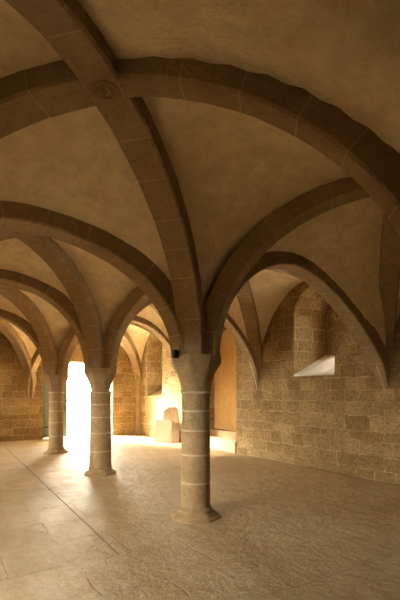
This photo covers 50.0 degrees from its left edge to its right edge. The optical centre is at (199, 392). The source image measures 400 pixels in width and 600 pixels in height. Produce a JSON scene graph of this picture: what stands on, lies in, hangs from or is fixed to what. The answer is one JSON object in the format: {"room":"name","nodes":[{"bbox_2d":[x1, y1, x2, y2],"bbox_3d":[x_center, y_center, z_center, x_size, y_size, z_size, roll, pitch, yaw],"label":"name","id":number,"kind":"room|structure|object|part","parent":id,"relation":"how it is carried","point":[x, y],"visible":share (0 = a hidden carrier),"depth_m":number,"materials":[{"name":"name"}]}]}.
{"room":"vaulted stone crypt","nodes":[
{"label":"vaulted stone crypt","id":0,"kind":"room"},
{"bbox_2d":[0,331,135,441],"bbox_3d":[-6.266,-0.750,14.861,8.580,4.900,1.050,0,0,-32],"label":"wall","id":1,"kind":"structure","parent":0,"point":[21,419],"depth_m":14.59,"materials":[{"name":"beige stone"}]},
{"bbox_2d":[43,373,67,437],"bbox_3d":[-5.175,0.260,15.269,0.900,2.640,0.095,0,0,-34],"label":"door","id":2,"kind":"structure","parent":1,"relation":"in","point":[45,387],"depth_m":15.13,"materials":[{"name":"grey wood"}]},
{"bbox_3d":[-5.172,0.250,15.265,0.900,0.140,0.025,0,0,-34],"label":"rail","id":3,"kind":"part","parent":2,"relation":"part of","materials":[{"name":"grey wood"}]},
{"bbox_3d":[-5.172,1.250,15.265,0.900,0.140,0.025,0,0,-34],"label":"rail","id":4,"kind":"part","parent":2,"relation":"part of","materials":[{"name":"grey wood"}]},
{"bbox_2d":[43,434,111,438],"bbox_3d":[-4.635,1.609,15.902,2.510,0.042,1.030,0,0,-32],"label":"trim","id":5,"kind":"structure","parent":1,"relation":"attached to","point":[74,435],"depth_m":15.66,"materials":[{"name":"stone"}]},
{"bbox_2d":[0,0,399,388],"bbox_3d":[-0.903,-1.347,7.157,7.941,2.654,18.007,0,0,-32],"label":"ceiling","id":6,"kind":"structure","parent":0,"point":[233,170],"depth_m":3.90,"materials":[{"name":"paint"}]},
{"bbox_2d":[0,230,19,240],"bbox_3d":[-3.944,-1.252,6.364,2.797,2.465,0.319,0,0,12],"label":"rib","id":7,"kind":"object","parent":6,"relation":"attached to","point":[3,235],"visible":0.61,"depth_m":6.14,"materials":[{"name":"stone"}]},
{"bbox_2d":[0,228,20,232],"bbox_3d":[-2.901,-1.252,4.713,0.317,2.465,2.798,0,0,14],"label":"rib","id":8,"kind":"object","parent":6,"relation":"attached to","point":[2,229],"visible":0.18,"depth_m":5.95,"materials":[{"name":"stone"}]},
{"bbox_2d":[0,319,36,399],"bbox_3d":[-6.040,-1.123,13.438,0.317,2.725,2.798,0,0,13],"label":"rib","id":9,"kind":"object","parent":6,"relation":"attached to","point":[18,344],"visible":0.91,"depth_m":13.98,"materials":[{"name":"stone"}]},
{"bbox_2d":[0,309,47,374],"bbox_3d":[-5.553,-1.112,10.491,3.830,2.184,0.321,0,0,-32],"label":"arch","id":10,"kind":"object","parent":6,"relation":"attached to","point":[22,324],"visible":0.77,"depth_m":11.01,"materials":[{"name":"stone"}]},
{"bbox_2d":[0,288,57,374],"bbox_3d":[-4.184,-1.482,10.280,0.319,2.005,2.477,0,0,13],"label":"rib","id":11,"kind":"object","parent":6,"relation":"attached to","point":[44,335],"visible":0.95,"depth_m":10.71,"materials":[{"name":"stone"}]},
{"bbox_2d":[23,349,40,399],"bbox_3d":[-4.663,-1.192,14.307,2.784,2.865,0.318,0,0,12],"label":"rib","id":12,"kind":"object","parent":6,"relation":"attached to","point":[35,360],"visible":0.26,"depth_m":14.41,"materials":[{"name":"stone"}]},
{"bbox_2d":[0,283,84,367],"bbox_3d":[-3.259,-1.482,8.819,2.478,2.005,0.317,0,0,12],"label":"rib","id":13,"kind":"object","parent":6,"relation":"attached to","point":[2,285],"visible":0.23,"depth_m":8.82,"materials":[{"name":"stone"}]},
{"bbox_2d":[0,269,90,367],"bbox_3d":[-3.659,-1.112,7.489,3.830,2.184,0.321,0,0,-32],"label":"arch","id":14,"kind":"object","parent":6,"relation":"attached to","point":[57,299],"visible":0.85,"depth_m":7.93,"materials":[{"name":"stone"}]},
{"bbox_2d":[0,60,96,138],"bbox_3d":[-2.050,-1.208,3.361,2.797,2.375,0.318,0,0,12],"label":"rib","id":15,"kind":"object","parent":6,"relation":"attached to","point":[28,97],"visible":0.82,"depth_m":3.08,"materials":[{"name":"stone"}]},
{"bbox_2d":[90,80,119,100],"bbox_3d":[-0.681,-2.207,3.071,0.210,0.126,0.210,0,0,-32],"label":"keystone","id":16,"kind":"object","parent":15,"relation":"attached to","point":[104,90],"visible":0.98,"depth_m":3.06,"materials":[{"name":"stone"}]},
{"bbox_2d":[16,235,103,367],"bbox_3d":[-2.288,-1.482,7.278,0.315,2.005,2.478,0,0,14],"label":"rib","id":17,"kind":"object","parent":6,"relation":"attached to","point":[57,259],"visible":0.91,"depth_m":7.57,"materials":[{"name":"stone"}]},
{"bbox_2d":[5,0,116,92],"bbox_3d":[-1.006,-1.198,1.721,0.291,2.355,2.777,0,0,13],"label":"rib","id":18,"kind":"object","parent":6,"relation":"attached to","point":[65,25],"visible":0.94,"depth_m":2.57,"materials":[{"name":"stone"}]},
{"bbox_2d":[58,327,77,374],"bbox_3d":[-2.612,-1.552,11.271,2.463,2.145,0.320,0,0,12],"label":"rib","id":19,"kind":"object","parent":6,"relation":"attached to","point":[70,340],"visible":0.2,"depth_m":11.34,"materials":[{"name":"stone"}]},
{"bbox_2d":[0,201,184,353],"bbox_3d":[-1.747,-0.987,4.498,3.870,1.935,0.318,0,0,-32],"label":"arch","id":20,"kind":"object","parent":6,"relation":"attached to","point":[124,257],"visible":0.85,"depth_m":4.81,"materials":[{"name":"stone"}]},
{"bbox_2d":[19,230,172,355],"bbox_3d":[-1.348,-1.482,5.826,2.506,2.005,0.318,0,0,11],"label":"rib","id":21,"kind":"object","parent":6,"relation":"attached to","point":[22,232],"visible":0.05,"depth_m":6.06,"materials":[{"name":"stone"}]},
{"bbox_2d":[67,316,170,374],"bbox_3d":[-2.045,-1.182,12.706,4.208,2.325,0.321,0,0,-32],"label":"arch","id":22,"kind":"object","parent":6,"relation":"attached to","point":[143,322],"visible":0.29,"depth_m":12.98,"materials":[{"name":"stone"}]},
{"bbox_2d":[104,287,148,368],"bbox_3d":[-0.718,-1.552,8.268,2.463,2.145,0.319,0,0,12],"label":"rib","id":23,"kind":"object","parent":6,"relation":"attached to","point":[136,299],"visible":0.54,"depth_m":8.33,"materials":[{"name":"stone"}]},
{"bbox_2d":[121,331,140,378],"bbox_3d":[-2.798,-1.192,15.473,0.320,2.865,3.098,0,0,19],"label":"rib","id":24,"kind":"object","parent":6,"relation":"attached to","point":[127,342],"visible":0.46,"depth_m":16.10,"materials":[{"name":"stone"}]},
{"bbox_2d":[130,323,161,341],"bbox_3d":[-1.765,-1.323,13.837,3.098,2.605,0.320,0,0,6],"label":"rib","id":25,"kind":"object","parent":6,"relation":"attached to","point":[134,324],"visible":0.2,"depth_m":13.69,"materials":[{"name":"stone"}]},
{"bbox_2d":[88,93,204,353],"bbox_3d":[-0.377,-1.438,4.287,0.319,1.915,2.506,0,0,14],"label":"rib","id":26,"kind":"object","parent":6,"relation":"attached to","point":[130,120],"visible":0.91,"depth_m":4.30,"materials":[{"name":"stone"}]},
{"bbox_2d":[149,303,162,320],"bbox_3d":[-0.904,-1.323,12.471,0.318,2.605,3.097,0,0,19],"label":"rib","id":27,"kind":"object","parent":6,"relation":"attached to","point":[150,305],"visible":0.09,"depth_m":11.75,"materials":[{"name":"stone"}]},
{"bbox_2d":[116,299,258,385],"bbox_3d":[-0.150,-1.162,9.704,4.208,2.285,0.321,0,0,-32],"label":"arch","id":28,"kind":"object","parent":6,"relation":"attached to","point":[249,354],"visible":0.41,"depth_m":10.38,"materials":[{"name":"stone"}]},
{"bbox_2d":[236,280,261,389],"bbox_3d":[0.992,-1.323,9.469,0.320,2.605,3.098,0,0,19],"label":"rib","id":29,"kind":"object","parent":6,"relation":"attached to","point":[245,297],"visible":0.55,"depth_m":9.90,"materials":[{"name":"stone"}]},
{"bbox_2d":[115,56,399,236],"bbox_3d":[0.504,-1.427,2.889,2.398,1.895,0.227,0,0,9],"label":"rib","id":30,"kind":"object","parent":6,"relation":"attached to","point":[350,144],"visible":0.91,"depth_m":2.81,"materials":[{"name":"stone"}]},
{"bbox_2d":[257,360,261,390],"bbox_3d":[0.129,-1.323,10.834,3.097,2.605,0.319,0,0,6],"label":"rib","id":31,"kind":"object","parent":6,"relation":"attached to","point":[260,362],"visible":0.1,"depth_m":10.55,"materials":[{"name":"stone"}]},
{"bbox_2d":[204,177,370,354],"bbox_3d":[1.194,-1.558,5.276,2.435,2.155,0.320,0,0,13],"label":"rib","id":32,"kind":"object","parent":6,"relation":"attached to","point":[305,207],"visible":0.82,"depth_m":5.25,"materials":[{"name":"stone"}]},
{"bbox_2d":[219,251,389,387],"bbox_3d":[1.758,-1.062,6.710,4.159,2.085,0.321,0,0,-32],"label":"arch","id":33,"kind":"object","parent":6,"relation":"attached to","point":[367,337],"visible":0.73,"depth_m":6.91,"materials":[{"name":"stone"}]},
{"bbox_2d":[269,269,393,388],"bbox_3d":[2.024,-1.323,7.833,3.098,2.605,0.320,0,0,6],"label":"rib","id":34,"kind":"object","parent":6,"relation":"attached to","point":[390,350],"visible":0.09,"depth_m":7.57,"materials":[{"name":"stone"}]},
{"bbox_2d":[379,214,399,390],"bbox_3d":[2.886,-1.327,6.467,0.319,2.615,3.097,0,0,19],"label":"rib","id":35,"kind":"object","parent":6,"relation":"attached to","point":[389,265],"visible":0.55,"depth_m":6.75,"materials":[{"name":"stone"}]},
{"bbox_2d":[0,434,399,599],"bbox_3d":[-0.636,1.656,6.766,7.705,0.123,18.694,0,0,-32],"label":"floor","id":36,"kind":"structure","parent":0,"point":[283,531],"depth_m":5.00,"materials":[{"name":"stone"}]},
{"bbox_2d":[43,375,68,453],"bbox_3d":[-3.879,0.390,11.548,0.618,2.440,0.618,0,0,35],"label":"stone column","id":37,"kind":"structure","parent":36,"relation":"on","point":[55,383],"depth_m":11.38,"materials":[{"name":"beige stone"}]},
{"bbox_2d":[4,446,117,553],"bbox_3d":[-3.377,1.606,8.625,0.019,0.019,10.085,0,0,-30],"label":"trim","id":38,"kind":"structure","parent":36,"relation":"on","point":[4,446],"depth_m":5.75,"materials":[{"name":"grey stone"}]},
{"bbox_2d":[84,368,115,476],"bbox_3d":[-1.984,0.390,8.546,0.618,2.440,0.618,0,0,35],"label":"stone column","id":39,"kind":"structure","parent":36,"relation":"on","point":[100,380],"depth_m":8.36,"materials":[{"name":"beige stone"}]},
{"bbox_2d":[153,419,171,441],"bbox_3d":[-1.212,1.242,14.088,0.580,0.740,0.266,0,0,20],"label":"stone slab","id":40,"kind":"object","parent":36,"relation":"on","point":[163,428],"visible":1,"depth_m":14.04,"materials":[{"name":"beige stone"}]},
{"bbox_2d":[163,407,179,441],"bbox_3d":[-0.921,1.035,14.158,0.700,1.142,0.277,0,0,28],"label":"stone slab","id":41,"kind":"object","parent":36,"relation":"on","point":[171,413],"visible":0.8,"depth_m":14.07,"materials":[{"name":"beige stone"}]},
{"bbox_2d":[171,354,220,523],"bbox_3d":[-0.056,0.390,5.565,0.618,2.440,0.618,0,0,35],"label":"stone column","id":42,"kind":"structure","parent":36,"relation":"on","point":[195,372],"depth_m":5.39,"materials":[{"name":"beige stone"}]},
{"bbox_2d":[172,350,177,357],"bbox_3d":[-0.304,-0.480,5.274,0.060,0.100,0.068,0,0,-32],"label":"spotlight","id":43,"kind":"object","parent":42,"relation":"attached to","point":[174,352],"visible":1,"depth_m":5.25,"materials":[{"name":"black plastic"}]},
{"bbox_2d":[140,281,399,484],"bbox_3d":[2.998,-0.750,9.355,1.250,4.900,20.350,0,0,-32],"label":"wall","id":44,"kind":"structure","parent":0,"point":[342,422],"depth_m":9.61,"materials":[{"name":"beige stone"}]},
{"bbox_2d":[135,374,140,434],"bbox_3d":[-2.384,0.305,16.654,0.300,2.610,0.300,0,0,-32],"label":"column","id":45,"kind":"structure","parent":44,"relation":"attached to","point":[138,380],"depth_m":16.55,"materials":[{"name":"stone"}]},
{"bbox_2d":[210,436,235,452],"bbox_3d":[0.704,1.460,12.371,0.630,0.320,1.860,0,0,-32],"label":"step","id":46,"kind":"structure","parent":44,"relation":"attached to","point":[224,444],"depth_m":11.95,"materials":[{"name":"beige stone"}]},
{"bbox_2d":[210,428,235,439],"bbox_3d":[0.839,1.210,12.457,0.310,0.220,1.860,0,0,-32],"label":"step","id":47,"kind":"structure","parent":44,"relation":"attached to","point":[222,433],"depth_m":12.46,"materials":[{"name":"beige stone"}]},
{"bbox_2d":[214,330,235,430],"bbox_3d":[0.968,-0.323,12.538,0.035,3.245,1.890,0,0,-32],"label":"door","id":48,"kind":"structure","parent":44,"relation":"attached to","point":[225,375],"depth_m":12.79,"materials":[{"name":"paint"}]},
{"bbox_2d":[294,354,334,375],"bbox_3d":[2.834,-0.631,9.384,1.025,0.522,1.124,0,0,-32],"label":"window sill","id":49,"kind":"structure","parent":44,"relation":"attached to","point":[325,365],"depth_m":9.39,"materials":[{"name":"stone"}]},
{"label":"outside","id":50,"kind":"structure","parent":0,"visible":0},
{"bbox_2d":[67,408,89,434],"bbox_3d":[-13.612,1.670,26.968,60.000,0.100,29.330,0,0,-32],"label":"ground","id":51,"kind":"structure","parent":50,"point":[78,420],"depth_m":24.36,"materials":[{"name":"white"}]}
]}

